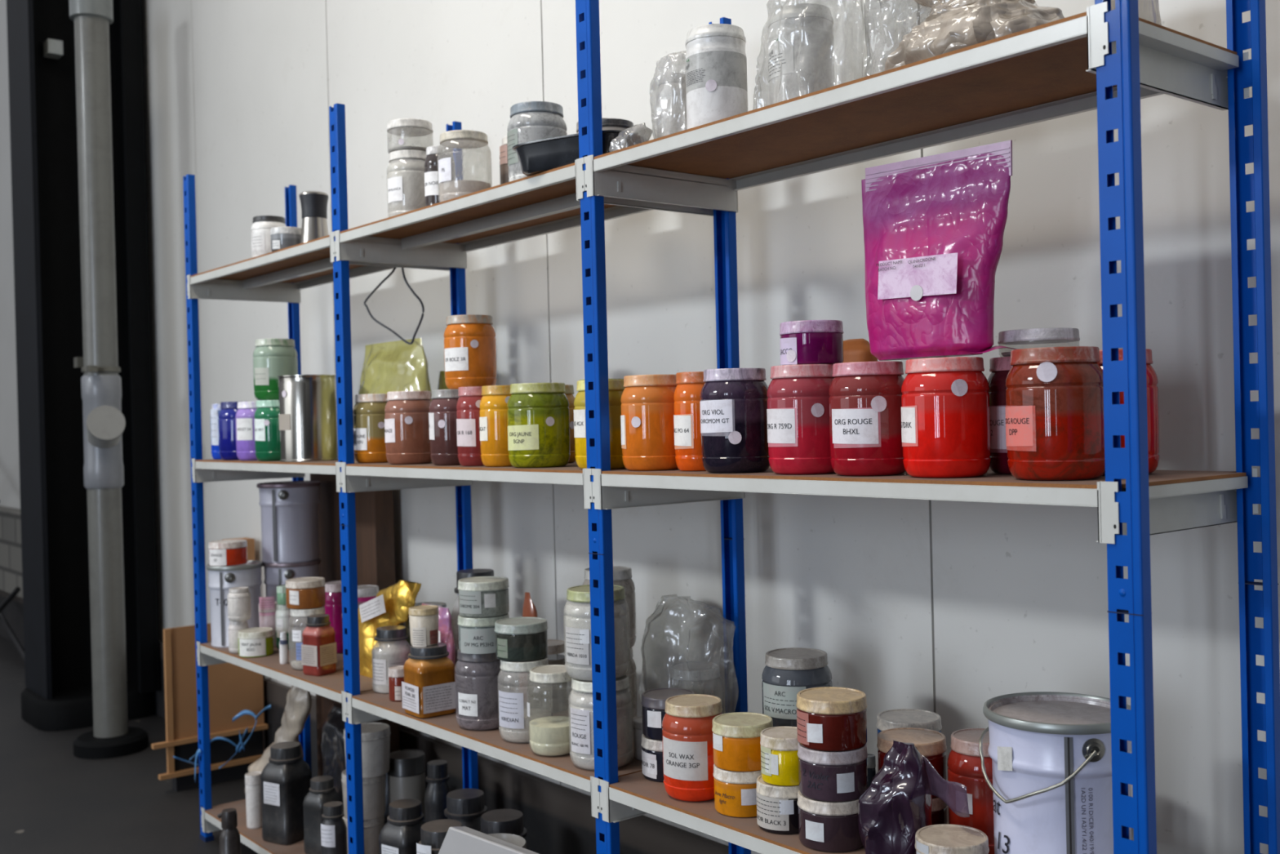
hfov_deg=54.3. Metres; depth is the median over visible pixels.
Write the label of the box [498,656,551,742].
jar
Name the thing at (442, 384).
bag
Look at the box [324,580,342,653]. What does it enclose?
jar
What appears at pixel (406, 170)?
jar
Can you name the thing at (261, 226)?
jar
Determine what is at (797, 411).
jar
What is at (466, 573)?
bottle
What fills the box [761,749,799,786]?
jar
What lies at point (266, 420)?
jar
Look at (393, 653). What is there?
bottle
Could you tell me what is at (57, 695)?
steel column
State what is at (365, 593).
jar
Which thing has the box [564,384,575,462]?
jar
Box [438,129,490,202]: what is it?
jar
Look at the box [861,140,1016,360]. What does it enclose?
bag
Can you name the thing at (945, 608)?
wall
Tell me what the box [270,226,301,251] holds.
jars
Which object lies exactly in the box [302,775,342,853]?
bottle
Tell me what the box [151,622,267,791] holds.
crate
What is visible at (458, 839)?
plastic sheet
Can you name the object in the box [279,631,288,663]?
bottle
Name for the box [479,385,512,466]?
jar
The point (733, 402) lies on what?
jar
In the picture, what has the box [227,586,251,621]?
jar
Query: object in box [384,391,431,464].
jar
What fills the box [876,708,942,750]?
jars
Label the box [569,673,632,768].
jar
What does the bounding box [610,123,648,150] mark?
plastic bag
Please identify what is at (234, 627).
jar
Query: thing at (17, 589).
rod
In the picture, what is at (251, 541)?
cardboard box
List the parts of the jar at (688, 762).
lid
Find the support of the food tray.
on the shelving rack
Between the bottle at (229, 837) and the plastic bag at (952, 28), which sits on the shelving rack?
the plastic bag at (952, 28)
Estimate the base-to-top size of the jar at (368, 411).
0.165 m
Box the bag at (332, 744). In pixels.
[320,702,373,811]
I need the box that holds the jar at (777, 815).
[758,798,798,833]
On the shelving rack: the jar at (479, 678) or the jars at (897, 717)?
the jar at (479, 678)
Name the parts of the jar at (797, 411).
lid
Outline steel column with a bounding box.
[6,0,159,731]
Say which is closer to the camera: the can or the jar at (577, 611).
the jar at (577, 611)
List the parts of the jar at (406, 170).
lid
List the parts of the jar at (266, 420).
lid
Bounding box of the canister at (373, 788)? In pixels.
[341,768,386,820]
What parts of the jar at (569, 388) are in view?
lid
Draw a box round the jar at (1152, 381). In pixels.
[1097,348,1159,475]
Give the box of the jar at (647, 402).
[620,374,678,471]
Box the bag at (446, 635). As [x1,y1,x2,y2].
[422,603,455,664]
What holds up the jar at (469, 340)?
on the jar at (442, 410)
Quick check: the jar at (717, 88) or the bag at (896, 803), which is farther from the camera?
the jar at (717, 88)
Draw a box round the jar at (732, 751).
[712,732,760,771]
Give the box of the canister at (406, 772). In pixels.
[386,749,425,820]
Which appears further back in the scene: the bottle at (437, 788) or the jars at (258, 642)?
the jars at (258, 642)
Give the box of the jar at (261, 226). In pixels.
[250,215,286,257]
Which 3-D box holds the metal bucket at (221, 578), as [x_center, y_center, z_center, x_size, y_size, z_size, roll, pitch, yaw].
[-1.206,0.526,3.723,0.162,0.238,0.162,-2,0,-39]
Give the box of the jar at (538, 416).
[506,382,570,467]
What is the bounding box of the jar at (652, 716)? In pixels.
[641,706,665,740]
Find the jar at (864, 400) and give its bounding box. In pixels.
[828,360,906,475]
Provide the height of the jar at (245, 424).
0.165 m
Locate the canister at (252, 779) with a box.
[244,771,262,828]
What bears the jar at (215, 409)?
on the shelving rack
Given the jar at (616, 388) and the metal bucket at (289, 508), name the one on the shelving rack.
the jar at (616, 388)
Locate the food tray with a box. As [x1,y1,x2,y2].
[512,129,648,176]
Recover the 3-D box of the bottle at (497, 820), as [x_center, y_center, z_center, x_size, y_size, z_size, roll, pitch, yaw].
[-0.304,0.997,2.779,0.128,0.265,0.128,-2,0,-39]
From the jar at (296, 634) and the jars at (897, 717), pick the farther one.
the jar at (296, 634)
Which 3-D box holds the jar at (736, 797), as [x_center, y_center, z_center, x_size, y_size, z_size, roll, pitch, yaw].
[0.168,0.594,2.032,0.095,0.057,0.095,-2,0,-39]
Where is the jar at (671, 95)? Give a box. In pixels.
[656,72,687,137]
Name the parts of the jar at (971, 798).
lid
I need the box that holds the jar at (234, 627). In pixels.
[227,620,248,653]
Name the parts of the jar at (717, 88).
lid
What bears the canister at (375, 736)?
on the canister at (373, 788)
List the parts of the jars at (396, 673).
lid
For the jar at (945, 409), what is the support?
on the shelving rack
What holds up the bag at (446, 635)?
on the shelving rack
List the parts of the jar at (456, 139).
lid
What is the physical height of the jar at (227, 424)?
0.168 m
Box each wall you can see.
[0,0,1279,853]
[0,506,22,598]
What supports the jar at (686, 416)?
on the shelving rack
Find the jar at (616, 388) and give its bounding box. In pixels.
[573,379,626,469]
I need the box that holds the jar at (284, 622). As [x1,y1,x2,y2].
[275,604,294,649]
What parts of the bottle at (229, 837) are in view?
pot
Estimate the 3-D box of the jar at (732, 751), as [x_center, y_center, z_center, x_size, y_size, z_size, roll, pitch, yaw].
[0.168,0.520,2.030,0.098,0.057,0.098,-2,0,-39]
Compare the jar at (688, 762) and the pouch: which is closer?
the jar at (688, 762)
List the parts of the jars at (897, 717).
lid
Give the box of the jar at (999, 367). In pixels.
[986,356,1012,474]
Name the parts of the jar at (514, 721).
lid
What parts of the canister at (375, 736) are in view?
lid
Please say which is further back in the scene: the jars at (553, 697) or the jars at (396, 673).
the jars at (396, 673)
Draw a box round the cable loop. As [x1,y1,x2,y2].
[364,266,424,344]
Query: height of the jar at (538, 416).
0.164 m
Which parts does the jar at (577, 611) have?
lid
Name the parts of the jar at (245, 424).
lid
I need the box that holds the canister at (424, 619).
[408,604,439,646]
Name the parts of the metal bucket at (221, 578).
lid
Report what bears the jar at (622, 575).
on the jar at (631, 673)
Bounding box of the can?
[277,374,337,462]
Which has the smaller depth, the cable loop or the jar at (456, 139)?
the jar at (456, 139)
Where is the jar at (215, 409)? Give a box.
[210,404,222,459]
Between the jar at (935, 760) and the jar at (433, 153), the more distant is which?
the jar at (433, 153)
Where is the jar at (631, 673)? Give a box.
[625,647,637,719]
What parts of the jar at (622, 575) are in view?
lid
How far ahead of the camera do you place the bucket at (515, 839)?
2.66 m
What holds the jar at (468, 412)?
on the shelving rack
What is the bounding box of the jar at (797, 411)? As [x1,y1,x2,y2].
[766,364,835,474]
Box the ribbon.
[173,704,271,768]
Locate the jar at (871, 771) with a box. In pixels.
[867,767,875,786]
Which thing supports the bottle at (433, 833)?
on the shelving rack
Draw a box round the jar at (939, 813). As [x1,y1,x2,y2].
[931,805,946,824]
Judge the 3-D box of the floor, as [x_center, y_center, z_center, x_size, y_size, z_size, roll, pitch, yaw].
[-5.711,1.371,0.816,11.470,0.001,17.000,-2,0,-39]
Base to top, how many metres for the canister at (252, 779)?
0.152 m
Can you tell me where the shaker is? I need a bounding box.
[299,191,328,243]
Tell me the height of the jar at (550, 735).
0.160 m
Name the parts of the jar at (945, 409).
lid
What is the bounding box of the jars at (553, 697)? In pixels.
[527,639,568,713]
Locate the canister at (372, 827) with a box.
[342,813,384,853]
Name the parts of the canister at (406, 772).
lid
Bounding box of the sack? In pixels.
[244,684,311,793]
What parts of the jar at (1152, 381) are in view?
lid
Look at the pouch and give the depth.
2.85 m
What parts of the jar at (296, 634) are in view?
lid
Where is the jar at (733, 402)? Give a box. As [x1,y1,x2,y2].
[699,368,769,473]
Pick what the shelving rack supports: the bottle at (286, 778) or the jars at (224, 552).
the bottle at (286, 778)
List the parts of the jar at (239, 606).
lid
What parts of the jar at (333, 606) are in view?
lid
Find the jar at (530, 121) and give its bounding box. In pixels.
[506,101,567,182]
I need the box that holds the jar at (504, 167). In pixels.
[499,135,508,184]
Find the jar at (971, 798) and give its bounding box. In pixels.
[947,728,994,853]
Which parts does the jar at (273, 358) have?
lid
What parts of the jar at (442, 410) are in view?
lid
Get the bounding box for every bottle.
[217,808,240,853]
[260,741,311,844]
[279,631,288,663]
[301,613,337,675]
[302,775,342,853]
[320,800,346,853]
[372,625,410,693]
[378,798,426,853]
[401,642,455,718]
[416,818,462,853]
[424,760,450,822]
[444,788,487,831]
[451,568,493,672]
[479,808,529,849]
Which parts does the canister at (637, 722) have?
lid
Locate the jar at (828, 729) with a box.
[796,707,866,751]
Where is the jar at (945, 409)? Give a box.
[901,356,991,477]
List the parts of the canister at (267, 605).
lid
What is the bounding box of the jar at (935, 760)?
[877,749,946,797]
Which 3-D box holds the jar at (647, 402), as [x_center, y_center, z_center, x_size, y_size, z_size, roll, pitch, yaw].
[0.022,-0.008,2.185,0.111,0.165,0.111,-2,0,-39]
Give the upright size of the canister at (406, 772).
0.262 m
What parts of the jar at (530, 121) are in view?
lid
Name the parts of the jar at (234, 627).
lid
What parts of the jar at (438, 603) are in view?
lid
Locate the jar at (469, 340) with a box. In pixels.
[443,314,497,389]
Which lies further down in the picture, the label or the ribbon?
the ribbon
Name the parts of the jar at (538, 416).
lid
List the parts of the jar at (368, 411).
lid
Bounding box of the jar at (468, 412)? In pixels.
[456,386,484,466]
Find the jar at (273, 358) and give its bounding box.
[253,338,297,400]
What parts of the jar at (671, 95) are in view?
lid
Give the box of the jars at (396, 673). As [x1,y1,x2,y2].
[388,665,404,701]
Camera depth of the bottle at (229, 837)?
3.26 m
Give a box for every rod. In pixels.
[0,586,21,612]
[0,611,24,660]
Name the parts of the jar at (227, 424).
lid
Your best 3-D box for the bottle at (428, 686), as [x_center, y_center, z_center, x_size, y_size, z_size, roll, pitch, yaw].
[-0.467,0.558,2.763,0.097,0.150,0.097,-2,0,-39]
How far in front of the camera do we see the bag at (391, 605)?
3.13 m
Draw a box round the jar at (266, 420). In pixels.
[253,400,279,461]
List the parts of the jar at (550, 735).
lid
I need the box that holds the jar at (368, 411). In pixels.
[352,393,388,462]
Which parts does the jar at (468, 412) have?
lid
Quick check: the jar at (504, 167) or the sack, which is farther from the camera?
the sack
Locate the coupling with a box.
[80,374,124,488]
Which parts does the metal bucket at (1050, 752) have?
handle, lid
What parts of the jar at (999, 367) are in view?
lid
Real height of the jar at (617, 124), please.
0.125 m
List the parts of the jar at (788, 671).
lid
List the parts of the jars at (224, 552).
lid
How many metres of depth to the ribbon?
4.36 m
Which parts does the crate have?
corner post, rail, rail, panel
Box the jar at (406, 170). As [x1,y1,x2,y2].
[387,149,426,217]
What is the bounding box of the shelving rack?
[182,0,1279,853]
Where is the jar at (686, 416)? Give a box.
[673,371,706,471]
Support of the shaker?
on the shelving rack
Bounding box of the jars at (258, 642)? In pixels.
[237,626,273,657]
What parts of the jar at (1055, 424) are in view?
lid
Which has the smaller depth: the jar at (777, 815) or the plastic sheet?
the jar at (777, 815)
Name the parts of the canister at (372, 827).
lid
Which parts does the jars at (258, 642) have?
lid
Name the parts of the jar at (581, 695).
lid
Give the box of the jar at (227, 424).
[218,401,239,460]
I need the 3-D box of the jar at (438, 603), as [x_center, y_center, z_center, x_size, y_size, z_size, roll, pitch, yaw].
[-0.541,0.543,3.178,0.112,0.180,0.112,-2,0,-39]
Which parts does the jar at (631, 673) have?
lid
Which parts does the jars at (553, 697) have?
lid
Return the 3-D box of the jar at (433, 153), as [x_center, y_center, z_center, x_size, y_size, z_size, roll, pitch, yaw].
[-0.443,-0.542,2.766,0.069,0.150,0.068,-2,0,-39]
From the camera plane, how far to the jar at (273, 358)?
3.43 m
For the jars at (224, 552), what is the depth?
3.66 m
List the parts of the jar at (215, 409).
lid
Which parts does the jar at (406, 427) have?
lid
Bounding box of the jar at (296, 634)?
[289,605,324,669]
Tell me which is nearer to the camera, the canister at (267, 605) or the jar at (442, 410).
the jar at (442, 410)
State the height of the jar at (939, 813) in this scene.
0.057 m
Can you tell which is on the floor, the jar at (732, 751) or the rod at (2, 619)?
the rod at (2, 619)
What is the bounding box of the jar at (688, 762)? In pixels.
[662,693,722,801]
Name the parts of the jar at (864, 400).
lid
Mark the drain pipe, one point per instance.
(104, 420)
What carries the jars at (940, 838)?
on the shelving rack
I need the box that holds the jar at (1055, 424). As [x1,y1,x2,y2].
[1005,346,1105,480]
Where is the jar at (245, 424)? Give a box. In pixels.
[235,401,257,460]
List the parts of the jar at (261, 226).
lid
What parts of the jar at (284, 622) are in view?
lid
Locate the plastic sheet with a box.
[438,826,538,853]
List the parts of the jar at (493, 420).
lid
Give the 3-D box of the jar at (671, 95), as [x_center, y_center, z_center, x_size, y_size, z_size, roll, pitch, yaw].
[0.060,-0.551,2.230,0.060,0.150,0.060,-2,0,-39]
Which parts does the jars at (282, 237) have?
lid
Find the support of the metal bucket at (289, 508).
on the metal bucket at (276, 575)
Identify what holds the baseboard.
attached to the wall at (945, 608)
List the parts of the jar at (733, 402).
lid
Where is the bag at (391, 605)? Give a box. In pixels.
[342,579,421,677]
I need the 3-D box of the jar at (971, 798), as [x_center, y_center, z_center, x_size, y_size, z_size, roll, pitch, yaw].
[0.498,0.532,1.812,0.100,0.168,0.100,-2,0,-39]
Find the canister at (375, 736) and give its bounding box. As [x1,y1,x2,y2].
[343,722,391,777]
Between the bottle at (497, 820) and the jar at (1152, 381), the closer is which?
the jar at (1152, 381)
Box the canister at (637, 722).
[631,715,642,759]
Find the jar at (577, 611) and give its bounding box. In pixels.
[564,584,629,680]
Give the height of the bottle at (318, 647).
0.150 m
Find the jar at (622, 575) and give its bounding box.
[582,565,635,648]
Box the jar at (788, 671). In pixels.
[761,647,832,726]
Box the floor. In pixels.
[0,635,258,853]
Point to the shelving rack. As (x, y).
(1104, 60)
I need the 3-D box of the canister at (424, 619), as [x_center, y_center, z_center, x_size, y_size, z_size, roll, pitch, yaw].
[-0.480,0.446,2.777,0.067,0.090,0.067,-2,0,-39]
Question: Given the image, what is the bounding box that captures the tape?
[194,748,200,782]
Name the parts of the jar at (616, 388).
lid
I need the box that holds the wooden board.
[310,473,399,776]
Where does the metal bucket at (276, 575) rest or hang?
on the shelving rack
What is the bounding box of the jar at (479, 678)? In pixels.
[454,648,511,729]
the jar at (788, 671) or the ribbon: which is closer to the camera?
the jar at (788, 671)
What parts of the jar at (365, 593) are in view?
lid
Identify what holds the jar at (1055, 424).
on the shelving rack
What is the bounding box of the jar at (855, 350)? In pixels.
[843,338,877,362]
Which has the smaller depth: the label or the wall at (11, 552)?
the label
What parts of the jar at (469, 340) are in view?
lid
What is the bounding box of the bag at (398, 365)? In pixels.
[358,337,431,400]
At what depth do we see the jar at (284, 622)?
3.59 m
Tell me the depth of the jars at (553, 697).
2.73 m
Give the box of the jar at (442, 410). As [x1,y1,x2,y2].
[428,389,461,465]
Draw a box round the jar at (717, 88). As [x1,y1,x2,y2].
[684,23,747,128]
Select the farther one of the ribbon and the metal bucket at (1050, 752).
the ribbon
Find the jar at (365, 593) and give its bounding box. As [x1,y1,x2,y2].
[357,584,378,607]
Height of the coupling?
0.435 m
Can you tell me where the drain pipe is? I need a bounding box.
[68,0,148,759]
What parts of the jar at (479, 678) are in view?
lid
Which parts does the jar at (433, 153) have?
lid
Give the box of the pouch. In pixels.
[519,591,537,702]
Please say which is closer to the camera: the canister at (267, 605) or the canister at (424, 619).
the canister at (424, 619)
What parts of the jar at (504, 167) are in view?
lid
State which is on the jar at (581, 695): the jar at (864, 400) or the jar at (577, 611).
the jar at (577, 611)
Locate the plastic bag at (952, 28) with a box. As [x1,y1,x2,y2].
[884,0,1064,71]
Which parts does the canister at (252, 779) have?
lid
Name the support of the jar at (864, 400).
on the shelving rack
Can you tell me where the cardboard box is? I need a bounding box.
[223,537,255,560]
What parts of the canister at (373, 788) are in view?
lid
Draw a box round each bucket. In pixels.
[206,560,262,647]
[256,480,320,563]
[262,558,320,641]
[488,833,526,848]
[978,691,1131,853]
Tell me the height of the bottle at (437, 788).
0.262 m
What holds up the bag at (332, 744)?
on the shelving rack
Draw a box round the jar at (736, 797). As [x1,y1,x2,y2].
[713,777,756,817]
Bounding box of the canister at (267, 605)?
[258,595,277,647]
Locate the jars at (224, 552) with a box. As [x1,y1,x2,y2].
[208,539,247,565]
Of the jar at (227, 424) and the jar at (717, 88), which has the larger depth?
the jar at (227, 424)
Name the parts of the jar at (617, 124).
lid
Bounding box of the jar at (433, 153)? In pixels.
[424,145,455,206]
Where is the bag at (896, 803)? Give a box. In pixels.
[857,740,932,853]
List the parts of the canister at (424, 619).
lid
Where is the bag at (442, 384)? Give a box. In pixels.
[437,370,448,389]
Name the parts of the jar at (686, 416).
lid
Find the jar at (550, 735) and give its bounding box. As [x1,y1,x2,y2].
[527,664,572,755]
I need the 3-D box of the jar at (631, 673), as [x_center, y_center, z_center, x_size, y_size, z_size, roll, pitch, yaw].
[-0.062,0.542,2.594,0.112,0.165,0.112,-2,0,-39]
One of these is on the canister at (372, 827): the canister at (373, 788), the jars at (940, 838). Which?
the canister at (373, 788)
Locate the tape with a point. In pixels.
(198, 751)
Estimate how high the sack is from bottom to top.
0.385 m
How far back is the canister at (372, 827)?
3.25 m
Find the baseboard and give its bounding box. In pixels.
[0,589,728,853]
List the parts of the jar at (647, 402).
lid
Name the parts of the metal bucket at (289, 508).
lid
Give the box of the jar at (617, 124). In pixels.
[601,118,635,133]
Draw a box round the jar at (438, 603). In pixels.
[404,601,446,645]
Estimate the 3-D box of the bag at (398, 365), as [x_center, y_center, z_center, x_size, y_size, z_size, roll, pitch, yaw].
[-0.654,-0.070,3.277,0.122,0.309,0.363,-2,0,-39]
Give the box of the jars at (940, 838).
[915,823,989,853]
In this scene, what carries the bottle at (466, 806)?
on the shelving rack

